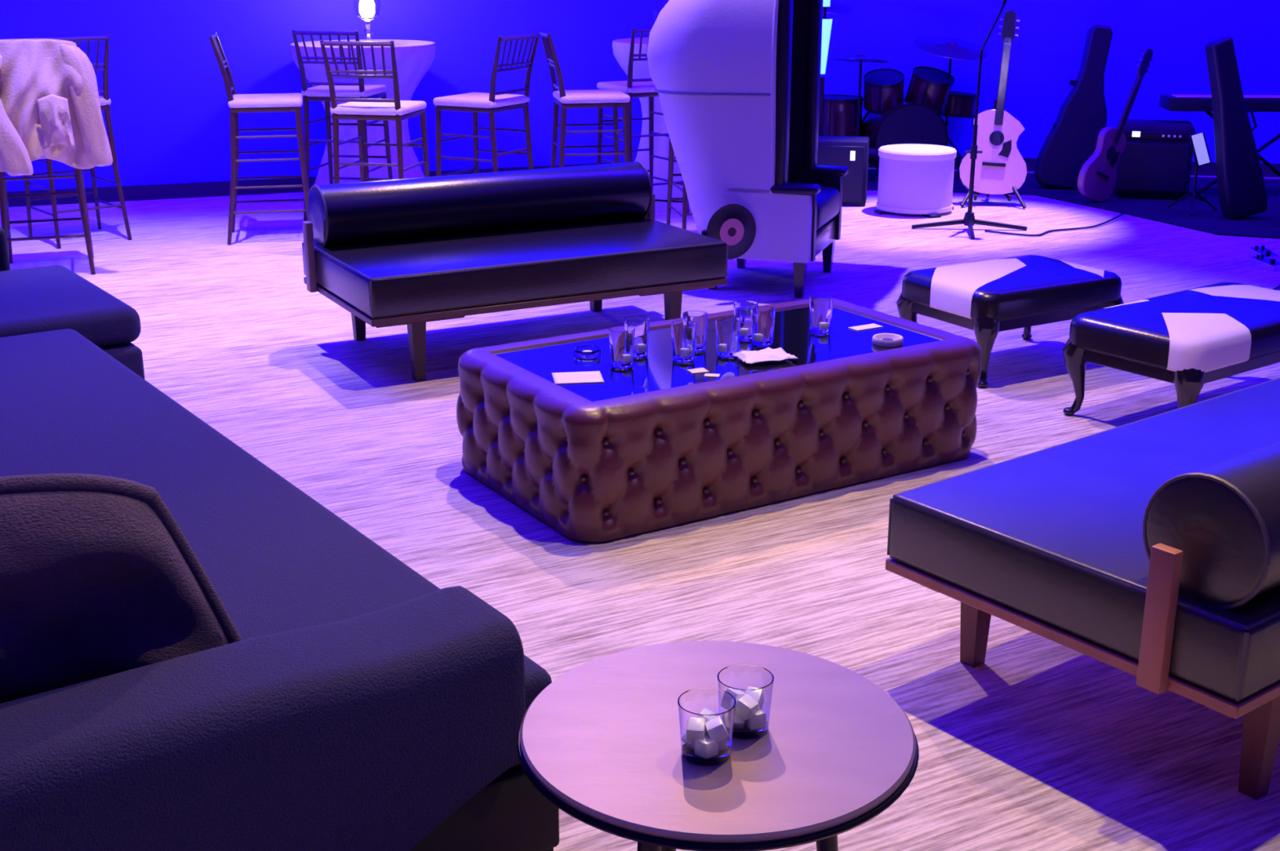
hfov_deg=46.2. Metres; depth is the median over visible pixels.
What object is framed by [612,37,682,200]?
cocktail table
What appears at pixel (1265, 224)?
rug
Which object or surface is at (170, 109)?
wall
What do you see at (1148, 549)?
daybed
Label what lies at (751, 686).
tumbler
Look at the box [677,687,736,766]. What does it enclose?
tumbler
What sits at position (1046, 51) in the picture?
wall
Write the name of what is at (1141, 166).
grille
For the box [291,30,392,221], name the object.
stool
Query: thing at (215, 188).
baseboard
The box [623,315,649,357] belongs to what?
drinking glass
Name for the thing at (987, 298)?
bench
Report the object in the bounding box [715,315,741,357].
drinking glass
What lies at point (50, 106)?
coat
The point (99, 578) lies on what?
pillow
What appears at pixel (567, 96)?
cushion
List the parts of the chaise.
armrest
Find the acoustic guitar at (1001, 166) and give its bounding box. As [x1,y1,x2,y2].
[957,9,1026,195]
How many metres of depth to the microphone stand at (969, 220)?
8.91 m
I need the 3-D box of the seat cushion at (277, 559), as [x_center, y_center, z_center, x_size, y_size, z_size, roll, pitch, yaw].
[-1.457,0.178,3.598,0.982,0.175,2.755,-12,21,-33]
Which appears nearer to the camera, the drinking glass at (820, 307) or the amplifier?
the drinking glass at (820, 307)
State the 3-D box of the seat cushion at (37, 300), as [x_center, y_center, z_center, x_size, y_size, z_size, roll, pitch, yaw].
[-2.464,-0.352,5.147,1.230,0.130,0.940,-12,21,-33]
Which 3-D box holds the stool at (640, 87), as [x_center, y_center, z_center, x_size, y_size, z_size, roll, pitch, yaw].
[0.017,-1.922,9.452,0.432,1.154,0.498,-10,20,-28]
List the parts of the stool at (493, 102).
leg, leg, seat frame, leg, rail, leg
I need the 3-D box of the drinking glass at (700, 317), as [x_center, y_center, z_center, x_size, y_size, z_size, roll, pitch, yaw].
[0.175,-0.299,4.762,0.080,0.115,0.080,-1,18,-2]
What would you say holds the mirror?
attached to the table at (656, 444)
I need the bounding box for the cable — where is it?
[984,212,1125,236]
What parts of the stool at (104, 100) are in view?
leg, leg, rail, leg, seat frame, leg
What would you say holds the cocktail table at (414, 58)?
on the floor
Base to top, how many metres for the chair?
1.627 m
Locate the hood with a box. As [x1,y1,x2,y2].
[646,0,778,194]
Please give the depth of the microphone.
8.66 m
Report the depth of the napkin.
4.65 m
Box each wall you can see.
[0,0,669,191]
[820,0,1279,164]
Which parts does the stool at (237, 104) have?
rail, leg, leg, seat frame, leg, leg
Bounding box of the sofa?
[0,328,559,850]
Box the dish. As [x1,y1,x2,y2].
[871,333,903,346]
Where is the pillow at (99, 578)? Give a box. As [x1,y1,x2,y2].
[0,473,242,703]
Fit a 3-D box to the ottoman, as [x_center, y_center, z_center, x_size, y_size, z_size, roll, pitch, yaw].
[1.760,-1.568,9.574,0.489,0.402,0.489,6,19,18]
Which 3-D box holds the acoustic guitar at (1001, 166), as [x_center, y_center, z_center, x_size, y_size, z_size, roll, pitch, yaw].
[2.309,-2.080,9.709,0.439,1.172,0.178,2,18,7]
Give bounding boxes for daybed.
[302,161,728,382]
[884,377,1279,799]
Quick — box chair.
[646,0,848,298]
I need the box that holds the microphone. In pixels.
[1001,0,1007,4]
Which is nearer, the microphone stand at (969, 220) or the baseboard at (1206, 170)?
the microphone stand at (969, 220)
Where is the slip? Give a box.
[703,373,719,377]
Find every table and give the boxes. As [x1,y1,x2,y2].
[290,39,435,185]
[456,298,981,542]
[516,640,919,850]
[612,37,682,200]
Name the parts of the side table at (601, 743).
leg, leg, leg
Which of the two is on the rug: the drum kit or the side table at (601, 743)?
the drum kit
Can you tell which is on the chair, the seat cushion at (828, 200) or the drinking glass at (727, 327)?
the seat cushion at (828, 200)
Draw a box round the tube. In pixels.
[817,0,832,136]
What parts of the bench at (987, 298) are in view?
leg, leg, seat, leg, leg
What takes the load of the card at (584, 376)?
on the table at (656, 444)
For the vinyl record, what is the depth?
7.08 m
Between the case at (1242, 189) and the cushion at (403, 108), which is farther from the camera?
the case at (1242, 189)
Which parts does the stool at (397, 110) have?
leg, rail, leg, seat frame, leg, leg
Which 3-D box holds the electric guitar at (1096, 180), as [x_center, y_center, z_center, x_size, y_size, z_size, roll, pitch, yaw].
[3.078,-1.951,9.785,0.551,0.980,0.128,-9,20,-27]
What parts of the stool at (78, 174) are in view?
leg, leg, leg, leg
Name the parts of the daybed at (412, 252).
bolster post, leg, leg, mattress, frame, leg, bolster post, leg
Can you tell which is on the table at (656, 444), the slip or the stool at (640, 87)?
the slip
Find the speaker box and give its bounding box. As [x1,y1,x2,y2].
[817,135,869,206]
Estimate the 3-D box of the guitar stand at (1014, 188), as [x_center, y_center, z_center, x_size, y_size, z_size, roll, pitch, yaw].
[2.321,-1.790,9.839,0.420,0.659,0.460,2,18,8]
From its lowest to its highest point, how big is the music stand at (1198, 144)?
0.501 m
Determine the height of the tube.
1.300 m
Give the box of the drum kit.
[822,0,988,171]
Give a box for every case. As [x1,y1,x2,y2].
[1034,24,1112,190]
[1204,36,1266,220]
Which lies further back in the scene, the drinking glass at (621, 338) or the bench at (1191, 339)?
the bench at (1191, 339)
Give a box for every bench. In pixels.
[896,255,1124,387]
[1062,282,1279,415]
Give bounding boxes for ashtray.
[573,345,601,359]
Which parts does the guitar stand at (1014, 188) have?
leg, leg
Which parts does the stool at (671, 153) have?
leg, leg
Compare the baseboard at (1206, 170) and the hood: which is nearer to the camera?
the hood
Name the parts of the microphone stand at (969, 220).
leg, leg, leg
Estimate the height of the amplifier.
0.500 m
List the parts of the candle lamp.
globe, stem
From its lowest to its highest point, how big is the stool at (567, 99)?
1.154 m
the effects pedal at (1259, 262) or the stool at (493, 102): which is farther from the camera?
the stool at (493, 102)
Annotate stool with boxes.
[0,168,95,275]
[23,34,132,248]
[208,32,309,245]
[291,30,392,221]
[320,40,430,183]
[433,32,539,176]
[539,30,630,168]
[596,28,689,213]
[666,137,693,230]
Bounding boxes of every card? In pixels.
[551,371,604,384]
[848,323,883,330]
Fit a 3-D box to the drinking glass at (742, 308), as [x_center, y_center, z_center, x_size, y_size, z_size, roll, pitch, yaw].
[0.345,-0.345,4.905,0.080,0.115,0.080,15,23,39]
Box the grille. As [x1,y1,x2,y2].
[1116,142,1189,191]
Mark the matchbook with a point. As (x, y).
(699, 370)
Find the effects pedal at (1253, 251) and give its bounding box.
[1248,245,1279,262]
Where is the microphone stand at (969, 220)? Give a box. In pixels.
[911,4,1026,239]
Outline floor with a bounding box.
[0,168,1279,850]
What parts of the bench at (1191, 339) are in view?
leg, seat, leg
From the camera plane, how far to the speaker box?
9.74 m
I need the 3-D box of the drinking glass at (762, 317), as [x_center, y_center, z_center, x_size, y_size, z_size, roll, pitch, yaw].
[0.395,-0.321,4.829,0.080,0.115,0.080,-1,18,-3]
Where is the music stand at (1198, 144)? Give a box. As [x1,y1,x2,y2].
[1167,131,1217,216]
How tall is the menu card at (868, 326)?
0.001 m
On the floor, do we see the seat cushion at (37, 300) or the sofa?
the sofa
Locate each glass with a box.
[608,325,635,368]
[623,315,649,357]
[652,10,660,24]
[671,320,697,362]
[682,311,707,351]
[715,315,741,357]
[733,300,758,339]
[751,306,775,346]
[808,294,833,333]
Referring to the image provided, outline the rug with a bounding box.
[866,168,1279,239]
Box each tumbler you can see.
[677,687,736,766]
[717,664,773,739]
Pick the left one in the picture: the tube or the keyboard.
the tube
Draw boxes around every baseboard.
[7,161,633,207]
[867,156,1279,177]
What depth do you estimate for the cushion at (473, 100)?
8.44 m
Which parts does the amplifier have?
panel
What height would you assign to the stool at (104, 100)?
1.154 m
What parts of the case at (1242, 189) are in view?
handle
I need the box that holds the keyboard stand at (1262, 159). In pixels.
[1187,111,1279,200]
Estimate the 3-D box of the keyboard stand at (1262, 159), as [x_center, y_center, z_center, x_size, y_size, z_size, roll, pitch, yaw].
[4.100,-1.824,10.017,0.730,0.592,0.400,1,18,4]
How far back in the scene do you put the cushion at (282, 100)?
8.38 m
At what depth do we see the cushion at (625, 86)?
9.25 m
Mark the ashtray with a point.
(585, 352)
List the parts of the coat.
panel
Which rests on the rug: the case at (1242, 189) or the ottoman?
the case at (1242, 189)
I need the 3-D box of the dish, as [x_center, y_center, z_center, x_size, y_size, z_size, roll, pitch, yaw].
[0.800,-0.276,4.843,0.100,0.022,0.100,0,18,0]
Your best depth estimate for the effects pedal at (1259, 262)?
7.87 m
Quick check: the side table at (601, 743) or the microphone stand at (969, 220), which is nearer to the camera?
the side table at (601, 743)
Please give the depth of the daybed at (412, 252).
6.14 m
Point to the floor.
(1043, 744)
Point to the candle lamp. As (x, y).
(366, 11)
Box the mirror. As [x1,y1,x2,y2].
[493,306,944,401]
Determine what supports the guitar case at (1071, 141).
on the rug
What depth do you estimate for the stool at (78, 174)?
7.69 m
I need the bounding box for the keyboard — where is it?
[1159,93,1279,111]
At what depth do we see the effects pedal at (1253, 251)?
8.12 m
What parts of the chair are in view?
leg, seat rail, leg, leg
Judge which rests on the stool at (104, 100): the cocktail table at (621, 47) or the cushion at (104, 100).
the cushion at (104, 100)
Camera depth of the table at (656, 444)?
4.50 m
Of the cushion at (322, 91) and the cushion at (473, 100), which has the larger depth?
the cushion at (322, 91)
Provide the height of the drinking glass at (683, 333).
0.115 m
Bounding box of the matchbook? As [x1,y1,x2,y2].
[687,368,709,373]
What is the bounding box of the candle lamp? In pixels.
[353,0,380,41]
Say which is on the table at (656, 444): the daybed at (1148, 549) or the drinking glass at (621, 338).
the drinking glass at (621, 338)
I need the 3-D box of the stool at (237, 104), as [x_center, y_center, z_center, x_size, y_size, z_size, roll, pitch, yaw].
[-2.163,-1.651,8.596,0.498,1.154,0.432,-4,18,-11]
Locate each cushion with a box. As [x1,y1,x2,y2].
[0,265,141,346]
[0,328,440,640]
[98,96,111,106]
[227,93,302,108]
[301,84,386,97]
[329,100,426,115]
[433,92,529,108]
[552,89,630,103]
[596,80,655,93]
[816,186,839,230]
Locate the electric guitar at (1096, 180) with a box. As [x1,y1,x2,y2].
[1077,48,1153,201]
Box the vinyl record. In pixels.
[706,204,755,259]
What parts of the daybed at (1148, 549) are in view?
leg, frame, bolster post, leg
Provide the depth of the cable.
8.92 m
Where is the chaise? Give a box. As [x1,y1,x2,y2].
[0,226,144,379]
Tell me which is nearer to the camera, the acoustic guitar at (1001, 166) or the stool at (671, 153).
the stool at (671, 153)
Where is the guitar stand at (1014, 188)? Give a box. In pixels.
[960,100,1026,208]
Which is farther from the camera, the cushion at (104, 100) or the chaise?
the cushion at (104, 100)
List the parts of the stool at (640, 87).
leg, seat frame, leg, rail, leg, leg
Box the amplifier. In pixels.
[1112,119,1195,200]
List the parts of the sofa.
armrest, rail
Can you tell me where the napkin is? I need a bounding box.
[731,346,798,364]
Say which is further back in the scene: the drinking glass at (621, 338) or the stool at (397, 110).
the stool at (397, 110)
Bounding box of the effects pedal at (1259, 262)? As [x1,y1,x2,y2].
[1249,253,1279,271]
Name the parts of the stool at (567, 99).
leg, rail, leg, seat frame, leg, leg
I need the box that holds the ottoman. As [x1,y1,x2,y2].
[874,143,956,217]
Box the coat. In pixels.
[0,39,112,176]
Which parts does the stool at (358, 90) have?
leg, rail, leg, seat frame, leg, leg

